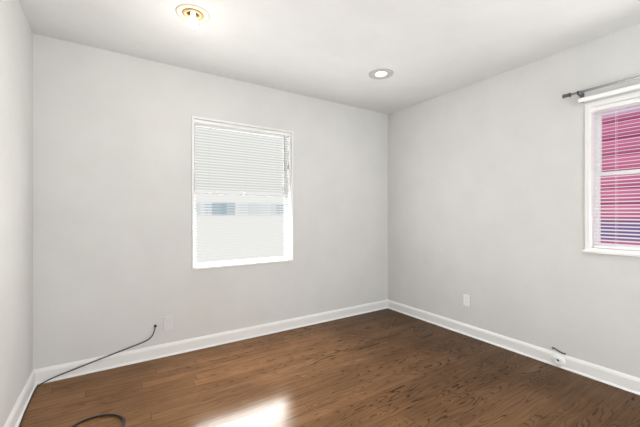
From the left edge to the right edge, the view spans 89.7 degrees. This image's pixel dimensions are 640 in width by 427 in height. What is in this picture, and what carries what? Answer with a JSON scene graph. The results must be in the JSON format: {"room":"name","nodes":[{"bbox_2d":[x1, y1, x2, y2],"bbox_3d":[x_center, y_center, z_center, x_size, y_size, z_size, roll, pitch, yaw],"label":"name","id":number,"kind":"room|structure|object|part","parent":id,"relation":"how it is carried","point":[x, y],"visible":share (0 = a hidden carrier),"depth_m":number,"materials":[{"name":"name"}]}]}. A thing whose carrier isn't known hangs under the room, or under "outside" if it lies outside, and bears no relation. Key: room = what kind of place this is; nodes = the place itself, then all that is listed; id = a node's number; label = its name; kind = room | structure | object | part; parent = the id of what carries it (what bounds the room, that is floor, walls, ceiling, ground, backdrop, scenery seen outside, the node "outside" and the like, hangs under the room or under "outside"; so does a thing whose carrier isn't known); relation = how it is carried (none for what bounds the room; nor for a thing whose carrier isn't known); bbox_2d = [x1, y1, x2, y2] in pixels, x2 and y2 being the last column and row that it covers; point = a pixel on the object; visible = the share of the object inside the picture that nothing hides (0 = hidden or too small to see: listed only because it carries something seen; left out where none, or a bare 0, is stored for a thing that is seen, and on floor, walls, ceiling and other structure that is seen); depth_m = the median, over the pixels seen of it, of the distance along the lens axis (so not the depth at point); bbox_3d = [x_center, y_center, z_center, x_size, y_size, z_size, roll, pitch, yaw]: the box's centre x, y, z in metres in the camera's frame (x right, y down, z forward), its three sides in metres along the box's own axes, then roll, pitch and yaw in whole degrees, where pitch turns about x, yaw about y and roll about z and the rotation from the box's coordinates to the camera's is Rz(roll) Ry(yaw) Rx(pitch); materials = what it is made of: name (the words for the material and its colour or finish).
{"room":"empty bedroom","nodes":[
{"label":"empty bedroom","id":0,"kind":"room"},
{"bbox_2d":[0,0,32,426],"bbox_3d":[-0.870,-0.033,0.340,0.150,2.440,4.412,0,0,-33],"label":"wall","id":1,"kind":"structure","parent":0,"point":[16,35],"depth_m":1.82,"materials":[{"name":"grey paint"}]},
{"bbox_2d":[3,370,36,426],"bbox_3d":[-0.836,1.137,0.451,0.028,0.100,4.262,0,0,-33],"label":"baseboard","id":2,"kind":"structure","parent":1,"relation":"attached to","point":[14,419],"depth_m":1.91,"materials":[{"name":"white paint"}]},
{"bbox_2d":[33,34,387,369],"bbox_3d":[-0.610,-0.033,3.217,3.693,2.440,0.150,0,0,-33],"label":"wall","id":3,"kind":"structure","parent":0,"point":[112,131],"depth_m":2.66,"materials":[{"name":"grey paint"}]},
{"bbox_2d":[163,316,172,330],"bbox_3d":[-1.274,0.919,2.697,0.070,0.114,0.008,0,0,-33],"label":"outlet","id":4,"kind":"object","parent":3,"relation":"attached to","point":[168,320],"visible":1,"depth_m":2.69,"materials":[{"name":"white paint"}]},
{"bbox_2d":[34,299,387,384],"bbox_3d":[-0.562,1.137,3.142,3.393,0.100,0.028,0,0,-33],"label":"baseboard","id":5,"kind":"structure","parent":3,"relation":"attached to","point":[125,358],"depth_m":2.78,"materials":[{"name":"white paint"}]},
{"bbox_2d":[192,116,292,269],"bbox_3d":[-0.734,-0.178,3.124,0.995,1.341,0.152,0,0,-33],"label":"window","id":6,"kind":"structure","parent":3,"relation":"in","point":[289,141],"depth_m":3.07,"materials":[{"name":"white paint"}]},
{"bbox_2d":[194,123,287,264],"bbox_3d":[-0.749,-0.178,3.148,0.959,1.305,0.080,0,0,-33],"label":"sash","id":7,"kind":"object","parent":6,"relation":"attached to","point":[196,123],"depth_m":3.15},
{"bbox_2d":[194,119,290,266],"bbox_3d":[-0.718,-0.182,3.099,0.963,1.305,0.046,0,0,-33],"label":"window blind","id":8,"kind":"object","parent":6,"relation":"attached to","point":[195,120],"visible":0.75,"depth_m":3.06,"materials":[{"name":"white plastic"}]},
{"bbox_2d":[209,124,209,264],"bbox_3d":[-0.716,-0.172,3.096,0.686,1.265,0.032,0,0,-33],"label":"strings","id":9,"kind":"object","parent":8,"relation":"attached to","point":[209,124],"depth_m":2.90},
{"bbox_2d":[284,135,288,172],"bbox_3d":[-0.345,-0.613,3.303,0.055,0.392,0.023,0,0,-33],"label":"blind wand","id":10,"kind":"object","parent":8,"relation":"hanging from","point":[284,135],"depth_m":3.29,"materials":[{"name":"white plastic"}]},
{"bbox_2d":[18,0,639,113],"bbox_3d":[0.581,-1.333,1.360,3.693,0.160,4.562,0,0,-33],"label":"ceiling","id":11,"kind":"structure","parent":0,"point":[328,50],"depth_m":2.28,"materials":[{"name":"white paint"}]},
{"bbox_2d":[176,4,209,28],"bbox_3d":[-0.797,-1.273,2.020,0.200,0.216,0.200,0,0,-33],"label":"recessed light","id":12,"kind":"object","parent":11,"relation":"in","point":[194,15],"visible":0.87,"depth_m":2.00,"materials":[{"name":"white metal"}]},
{"bbox_3d":[-0.797,-1.212,2.020,0.060,0.093,0.060,0,0,-33],"label":"bulb","id":13,"kind":"part","parent":12,"relation":"part of","materials":[{"name":"white glass"}]},
{"bbox_2d":[369,69,393,79],"bbox_3d":[0.548,-1.314,2.889,0.220,0.134,0.220,0,0,-33],"label":"recessed light","id":14,"kind":"object","parent":11,"relation":"in","point":[378,74],"visible":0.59,"depth_m":2.89,"materials":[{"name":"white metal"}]},
{"bbox_2d":[19,308,639,426],"bbox_3d":[0.581,1.247,1.360,3.693,0.120,4.562,0,0,-33],"label":"floor","id":15,"kind":"structure","parent":0,"point":[387,367],"depth_m":2.18,"materials":[{"name":"brown wood"}]},
{"bbox_2d":[20,325,156,426],"bbox_3d":[-0.947,1.051,1.336,0.749,0.272,2.672,0,0,-33],"label":"cord","id":16,"kind":"object","parent":15,"relation":"on","point":[155,326],"visible":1,"depth_m":2.06,"materials":[{"name":"black rubber"}]},
{"bbox_2d":[388,24,639,377],"bbox_3d":[2.112,-0.033,2.253,0.150,2.440,4.412,0,0,-33],"label":"wall","id":17,"kind":"structure","parent":0,"point":[486,178],"depth_m":2.77,"materials":[{"name":"grey paint"}]},
{"bbox_2d":[463,293,469,306],"bbox_3d":[1.440,0.849,3.156,0.008,0.116,0.072,0,0,-33],"label":"outlet","id":18,"kind":"object","parent":17,"relation":"attached to","point":[466,297],"visible":1,"depth_m":3.16,"materials":[{"name":"white plastic"}]},
{"bbox_2d":[388,300,639,394],"bbox_3d":[1.997,1.137,2.268,0.028,0.100,4.262,0,0,-33],"label":"baseboard","id":19,"kind":"structure","parent":17,"relation":"attached to","point":[614,378],"depth_m":2.67,"materials":[{"name":"white paint"}]},
{"bbox_2d":[551,347,565,365],"bbox_3d":[1.848,1.113,2.495,0.051,0.136,0.097,0,0,-33],"label":"bushing","id":20,"kind":"object","parent":19,"relation":"attached to","point":[557,359],"visible":1,"depth_m":2.48,"materials":[{"name":"white plastic"}]},
{"bbox_2d":[562,75,639,102],"bbox_3d":[2.204,-0.856,1.889,0.090,0.087,1.304,0,0,-33],"label":"curtain rod","id":21,"kind":"object","parent":17,"relation":"attached to","point":[582,99],"visible":1,"depth_m":2.22,"materials":[{"name":"silver metal"}]},
{"bbox_2d":[582,91,639,256],"bbox_3d":[2.267,-0.259,1.976,0.170,1.089,1.022,0,0,-33],"label":"window","id":22,"kind":"structure","parent":17,"relation":"in","point":[590,118],"depth_m":2.30,"materials":[{"name":"white paint"}]},
{"bbox_2d":[591,97,639,250],"bbox_3d":[2.249,-0.265,1.964,0.046,1.021,0.938,0,0,-33],"label":"window blind","id":23,"kind":"object","parent":22,"relation":"attached to","point":[635,100],"visible":0.99,"depth_m":2.23,"materials":[{"name":"white plastic"}]},
{"bbox_2d":[595,102,639,247],"bbox_3d":[2.298,-0.260,1.996,0.080,1.021,0.934,0,0,-33],"label":"sash","id":24,"kind":"object","parent":22,"relation":"attached to","point":[599,120],"depth_m":2.37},
{"bbox_2d":[615,106,615,246],"bbox_3d":[2.246,-0.254,1.962,0.032,0.981,0.668,0,0,-33],"label":"strings","id":25,"kind":"object","parent":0,"point":[615,106],"depth_m":2.23},
{"label":"outside","id":26,"kind":"structure","parent":0,"visible":0},
{"bbox_2d":[601,106,639,244],"bbox_3d":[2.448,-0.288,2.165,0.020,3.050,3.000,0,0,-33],"label":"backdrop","id":27,"kind":"structure","parent":26,"point":[634,163],"depth_m":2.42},
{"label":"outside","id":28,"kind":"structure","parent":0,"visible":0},
{"bbox_2d":[195,127,283,260],"bbox_3d":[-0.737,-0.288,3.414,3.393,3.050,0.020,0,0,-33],"label":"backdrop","id":29,"kind":"structure","parent":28,"point":[195,127],"depth_m":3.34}
]}

